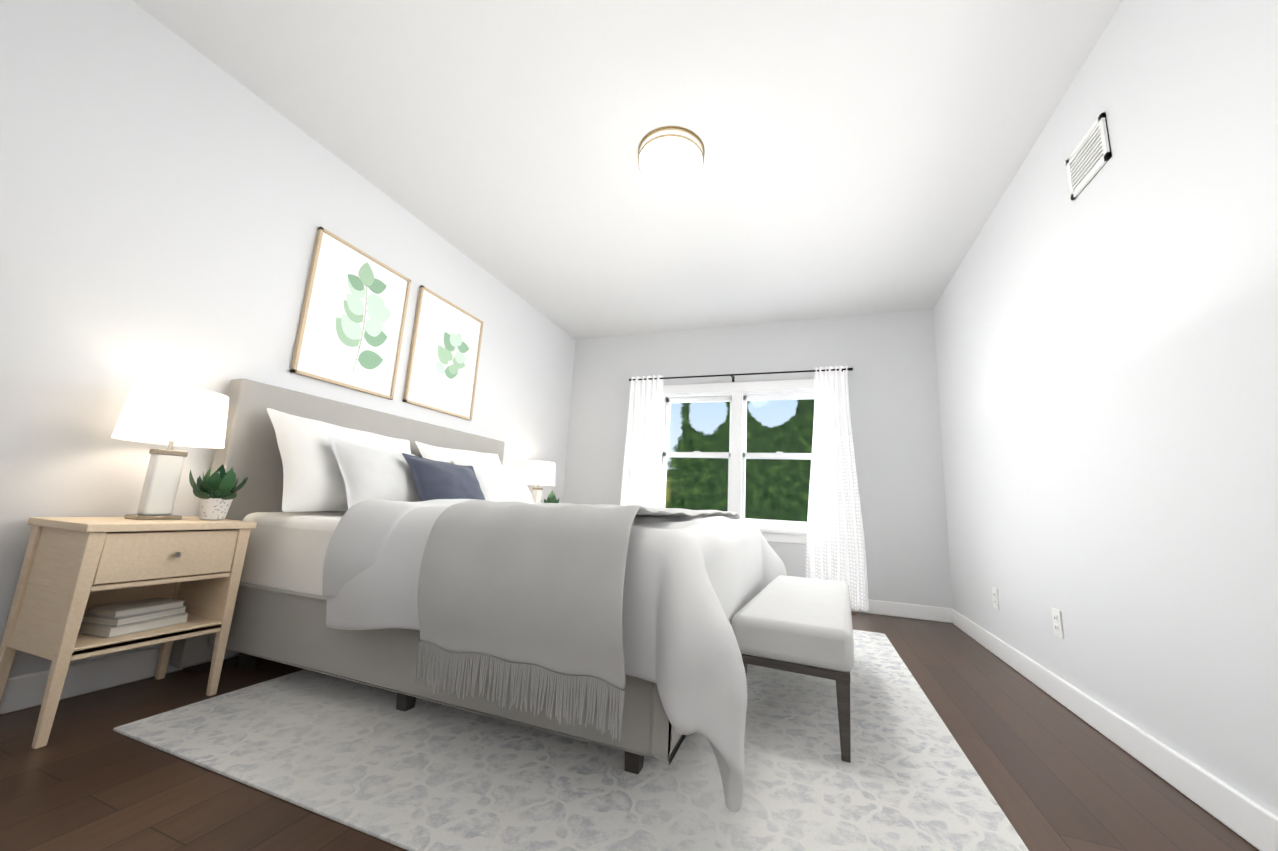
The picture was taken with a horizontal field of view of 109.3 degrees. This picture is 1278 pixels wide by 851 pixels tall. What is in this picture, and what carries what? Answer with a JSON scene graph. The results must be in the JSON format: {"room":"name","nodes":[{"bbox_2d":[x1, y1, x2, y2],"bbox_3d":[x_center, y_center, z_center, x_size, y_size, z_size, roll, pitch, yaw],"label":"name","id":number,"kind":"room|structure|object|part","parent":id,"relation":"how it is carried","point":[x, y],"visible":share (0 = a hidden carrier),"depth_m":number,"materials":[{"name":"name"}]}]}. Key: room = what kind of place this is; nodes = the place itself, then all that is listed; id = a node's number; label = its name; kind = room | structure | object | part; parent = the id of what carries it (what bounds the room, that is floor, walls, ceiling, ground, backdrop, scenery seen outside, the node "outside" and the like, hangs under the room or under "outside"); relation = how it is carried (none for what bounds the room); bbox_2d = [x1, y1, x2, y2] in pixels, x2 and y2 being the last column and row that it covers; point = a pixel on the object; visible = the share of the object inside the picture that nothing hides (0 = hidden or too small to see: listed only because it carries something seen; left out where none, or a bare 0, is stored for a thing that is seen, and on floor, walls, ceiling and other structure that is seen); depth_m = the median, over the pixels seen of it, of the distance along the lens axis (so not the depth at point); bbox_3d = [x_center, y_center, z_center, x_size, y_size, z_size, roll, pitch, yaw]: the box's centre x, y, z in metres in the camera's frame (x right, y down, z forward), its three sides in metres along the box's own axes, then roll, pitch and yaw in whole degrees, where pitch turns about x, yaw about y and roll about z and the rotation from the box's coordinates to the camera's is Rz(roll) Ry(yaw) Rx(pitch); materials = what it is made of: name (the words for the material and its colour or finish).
{"room":"bedroom","nodes":[
{"label":"bedroom","id":0,"kind":"room"},
{"bbox_2d":[0,0,575,677],"bbox_3d":[-1.597,-0.136,2.654,0.120,2.500,4.840,-1,-11,20],"label":"wall","id":1,"kind":"structure","parent":0,"point":[170,202],"depth_m":1.75,"materials":[{"name":"white paint"}]},
{"bbox_2d":[0,645,238,714],"bbox_3d":[-1.596,1.040,2.421,0.016,0.105,4.600,-1,-11,20],"label":"baseboard","id":2,"kind":"structure","parent":1,"relation":"attached to","point":[24,691],"depth_m":1.56,"materials":[{"name":"white"}]},
{"bbox_2d":[290,227,410,399],"bbox_3d":[-1.567,-0.589,2.532,0.024,0.775,0.575,-1,-11,20],"label":"framed artwork","id":3,"kind":"object","parent":1,"relation":"attached to","point":[352,323],"visible":1,"depth_m":2.49,"materials":[{"name":"white paper"}]},
{"bbox_2d":[335,262,391,372],"bbox_3d":[-1.551,-0.606,2.568,0.004,0.644,0.318,-1,-11,20],"label":"painting","id":4,"kind":"object","parent":3,"relation":"attached to","point":[363,301],"depth_m":2.56,"materials":[{"name":"green"}]},
{"bbox_2d":[403,285,483,419],"bbox_3d":[-1.335,-0.475,3.161,0.024,0.775,0.605,-1,-11,20],"label":"framed artwork","id":5,"kind":"object","parent":1,"relation":"attached to","point":[442,368],"visible":1,"depth_m":3.12,"materials":[{"name":"white paper"}]},
{"bbox_2d":[435,331,469,378],"bbox_3d":[-1.314,-0.488,3.210,0.004,0.382,0.295,-1,-11,20],"label":"painting","id":6,"kind":"object","parent":5,"relation":"attached to","point":[452,348],"depth_m":3.20,"materials":[{"name":"green"}]},
{"bbox_2d":[132,0,1122,338],"bbox_3d":[0.110,-1.415,2.278,3.615,0.060,4.840,-1,-11,20],"label":"ceiling","id":7,"kind":"structure","parent":0,"point":[864,156],"depth_m":2.13,"materials":[{"name":"white paint"}]},
{"bbox_2d":[638,126,704,184],"bbox_3d":[0.160,-1.338,2.288,0.336,0.082,0.336,-1,-11,20],"label":"ceiling light","id":8,"kind":"object","parent":7,"relation":"attached to","point":[670,155],"visible":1,"depth_m":2.22,"materials":[{"name":"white glass"}]},
{"bbox_2d":[0,612,1258,850],"bbox_3d":[-0.023,1.102,1.830,3.375,0.060,4.600,-1,-11,20],"label":"floor","id":9,"kind":"structure","parent":0,"point":[1054,774],"depth_m":1.22,"materials":[{"name":"brown wood"}]},
{"bbox_2d":[0,517,256,748],"bbox_3d":[-1.709,0.624,1.528,0.367,0.600,0.440,-1,-11,20],"label":"nightstand","id":10,"kind":"object","parent":9,"relation":"on","point":[73,570],"visible":0.98,"depth_m":1.41,"materials":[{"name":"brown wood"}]},
{"bbox_2d":[78,597,189,637],"bbox_3d":[-1.695,0.642,1.531,0.152,0.075,0.216,1,-10,12],"label":"books","id":11,"kind":"object","parent":10,"relation":"in","point":[116,619],"visible":0.96,"depth_m":1.48,"materials":[{"name":"white paper"}]},
{"bbox_2d":[111,382,228,519],"bbox_3d":[-1.704,0.102,1.643,0.289,0.465,0.289,-1,-11,20],"label":"table lamp","id":12,"kind":"object","parent":10,"relation":"on","point":[170,415],"visible":1,"depth_m":1.59,"materials":[{"name":"white fabric"}]},
{"bbox_3d":[-1.696,-0.031,1.666,0.289,0.195,0.289,-1,-11,20],"label":"lamp shade","id":13,"kind":"part","parent":12,"relation":"part of","materials":[{"name":"fabric"}]},
{"bbox_3d":[-1.534,0.427,1.503,0.018,0.018,0.018,-1,-11,20],"label":"knob","id":14,"kind":"part","parent":10,"relation":"part of","materials":[{"name":"silver metal"}]},
{"bbox_2d":[189,464,247,519],"bbox_3d":[-1.603,0.249,1.714,0.185,0.211,0.166,-1,-11,20],"label":"potted plant","id":15,"kind":"object","parent":10,"relation":"on","point":[219,487],"visible":1,"depth_m":1.69,"materials":[{"name":"green plant"}]},
{"bbox_3d":[-1.606,0.315,1.714,0.096,0.080,0.096,-1,-11,20],"label":"pot","id":16,"kind":"part","parent":15,"relation":"part of","materials":[{"name":"ceramic"}]},
{"bbox_2d":[169,379,786,811],"bbox_3d":[-0.452,0.534,2.322,2.221,1.185,2.140,-1,-11,20],"label":"bed","id":17,"kind":"object","parent":9,"relation":"on","point":[409,561],"visible":1,"depth_m":1.36,"materials":[{"name":"grey fabric"}]},
{"bbox_2d":[266,408,430,518],"bbox_3d":[-1.360,0.209,2.207,0.164,0.506,0.762,-31,-21,12],"label":"pillow","id":18,"kind":"object","parent":17,"relation":"on","point":[313,480],"depth_m":1.96,"materials":[{"name":"white fabric"}]},
{"bbox_2d":[328,436,436,519],"bbox_3d":[-1.197,0.261,2.158,0.140,0.401,0.502,-33,-21,9],"label":"pillow","id":19,"kind":"object","parent":17,"relation":"on","point":[357,473],"depth_m":2.02,"materials":[{"name":"white fabric"}]},
{"bbox_2d":[452,458,541,520],"bbox_3d":[-0.899,0.415,2.970,0.143,0.423,0.688,-34,-18,13],"label":"pillow","id":20,"kind":"object","parent":17,"relation":"on","point":[498,483],"depth_m":2.90,"materials":[{"name":"white fabric"}]},
{"bbox_2d":[326,503,786,811],"bbox_3d":[-0.103,0.704,2.160,1.473,0.613,2.142,-1,-11,20],"label":"duvet","id":21,"kind":"object","parent":17,"relation":"on","point":[609,625],"depth_m":1.19,"materials":[{"name":"white fabric"}]},
{"bbox_2d":[417,499,739,689],"bbox_3d":[0.008,0.589,2.143,0.709,0.416,2.143,-1,-11,20],"label":"throw","id":22,"kind":"object","parent":17,"relation":"on","point":[562,588],"depth_m":1.17,"materials":[{"name":"grey fabric"}]},
{"bbox_2d":[113,630,1028,850],"bbox_3d":[0.016,1.122,2.132,2.400,0.010,2.610,-1,-11,20],"label":"rug","id":23,"kind":"object","parent":9,"relation":"on","point":[424,775],"visible":0.54,"depth_m":1.24,"materials":[{"name":"grey carpet"}]},
{"bbox_2d":[731,575,853,762],"bbox_3d":[0.726,0.940,1.998,0.385,0.374,1.235,-2,-11,24],"label":"bench","id":24,"kind":"object","parent":23,"relation":"on","point":[801,625],"visible":0.83,"depth_m":1.50,"materials":[{"name":"grey fabric"}]},
{"bbox_2d":[731,575,853,672],"bbox_3d":[0.733,0.818,2.020,0.385,0.125,1.235,-2,-11,24],"label":"cushion","id":25,"kind":"object","parent":24,"relation":"on","point":[795,623],"depth_m":1.52,"materials":[{"name":"grey fabric"}]},
{"bbox_3d":[-0.877,1.070,3.787,0.367,0.600,0.440,-1,-11,20],"label":"nightstand","id":26,"kind":"object","parent":9,"relation":"on","visible":0},
{"bbox_2d":[522,461,554,502],"bbox_3d":[-0.872,0.548,3.902,0.289,0.465,0.289,-1,-11,20],"label":"table lamp","id":27,"kind":"object","parent":26,"relation":"on","point":[538,473],"visible":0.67,"depth_m":3.82,"materials":[{"name":"white fabric"}]},
{"bbox_3d":[-0.865,0.415,3.925,0.289,0.195,0.289,-1,-11,20],"label":"lamp shade","id":28,"kind":"part","parent":27,"relation":"part of","materials":[{"name":"fabric"}]},
{"bbox_2d":[541,490,558,502],"bbox_3d":[-0.775,0.684,3.990,0.168,0.237,0.179,-1,-11,20],"label":"potted plant","id":29,"kind":"object","parent":26,"relation":"on","point":[551,496],"visible":0.27,"depth_m":3.96,"materials":[{"name":"green plant"}]},
{"bbox_2d":[562,308,952,608],"bbox_3d":[0.845,0.274,4.232,3.375,2.500,0.120,-1,-11,20],"label":"wall","id":30,"kind":"structure","parent":0,"point":[889,358],"depth_m":3.90,"materials":[{"name":"white paint"}]},
{"bbox_2d":[660,379,814,543],"bbox_3d":[0.909,0.309,4.193,1.700,1.434,0.195,-1,-11,20],"label":"window","id":31,"kind":"structure","parent":30,"relation":"in","point":[737,395],"depth_m":4.18,"materials":[{"name":"white"}]},
{"bbox_2d":[629,368,852,381],"bbox_3d":[0.873,-0.449,4.238,2.038,0.056,0.112,-1,-11,20],"label":"curtain rod","id":32,"kind":"object","parent":30,"relation":"attached to","point":[734,375],"visible":0.79,"depth_m":4.16,"materials":[{"name":"black metal"}]},
{"bbox_2d":[620,375,663,507],"bbox_3d":[0.010,0.480,4.325,0.404,1.970,0.099,-1,-11,20],"label":"curtain","id":33,"kind":"object","parent":32,"relation":"hanging from","point":[641,479],"visible":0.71,"depth_m":4.37,"materials":[{"name":"white fabric"}]},
{"bbox_2d":[806,366,868,610],"bbox_3d":[1.609,0.461,3.740,0.461,1.970,0.098,-1,-11,20],"label":"curtain","id":34,"kind":"object","parent":32,"relation":"hanging from","point":[835,546],"visible":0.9,"depth_m":3.72,"materials":[{"name":"white fabric"}]},
{"bbox_2d":[851,599,951,622],"bbox_3d":[0.759,1.439,3.960,3.375,0.105,0.016,-1,-11,20],"label":"baseboard","id":35,"kind":"structure","parent":30,"relation":"attached to","point":[921,612],"depth_m":3.47,"materials":[{"name":"white wood"}]},
{"bbox_2d":[933,0,1277,815],"bbox_3d":[1.685,-0.176,1.454,0.120,2.500,4.840,-1,-11,20],"label":"wall","id":36,"kind":"structure","parent":0,"point":[1107,356],"depth_m":1.46,"materials":[{"name":"white paint"}]},
{"bbox_2d":[992,587,998,609],"bbox_3d":[2.054,0.996,2.615,0.010,0.114,0.070,-1,-11,20],"label":"electrical outlet","id":37,"kind":"object","parent":36,"relation":"attached to","point":[995,598],"visible":1,"depth_m":2.60,"materials":[{"name":"white plastic"}]},
{"bbox_2d":[1051,608,1063,638],"bbox_3d":[1.817,0.859,1.971,0.010,0.114,0.070,-1,-11,20],"label":"electrical outlet","id":38,"kind":"object","parent":36,"relation":"attached to","point":[1057,622],"visible":1,"depth_m":1.96,"materials":[{"name":"white plastic"}]},
{"bbox_2d":[1066,112,1111,200],"bbox_3d":[1.702,-1.012,1.721,0.012,0.180,0.240,-1,-11,20],"label":"air vent","id":39,"kind":"object","parent":36,"relation":"in","point":[1090,156],"visible":1,"depth_m":1.70,"materials":[{"name":"white metal"}]},
{"bbox_2d":[951,608,1277,850],"bbox_3d":[1.559,1.002,1.268,0.016,0.105,4.600,-1,-11,20],"label":"baseboard","id":40,"kind":"structure","parent":36,"relation":"attached to","point":[1251,821],"depth_m":1.41,"materials":[{"name":"white"}]},
{"label":"outside","id":41,"kind":"structure","parent":0,"visible":0},
{"bbox_2d":[665,399,813,521],"bbox_3d":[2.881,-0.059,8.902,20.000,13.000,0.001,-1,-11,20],"label":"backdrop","id":42,"kind":"structure","parent":41,"point":[763,491],"depth_m":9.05,"materials":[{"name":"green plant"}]}
]}

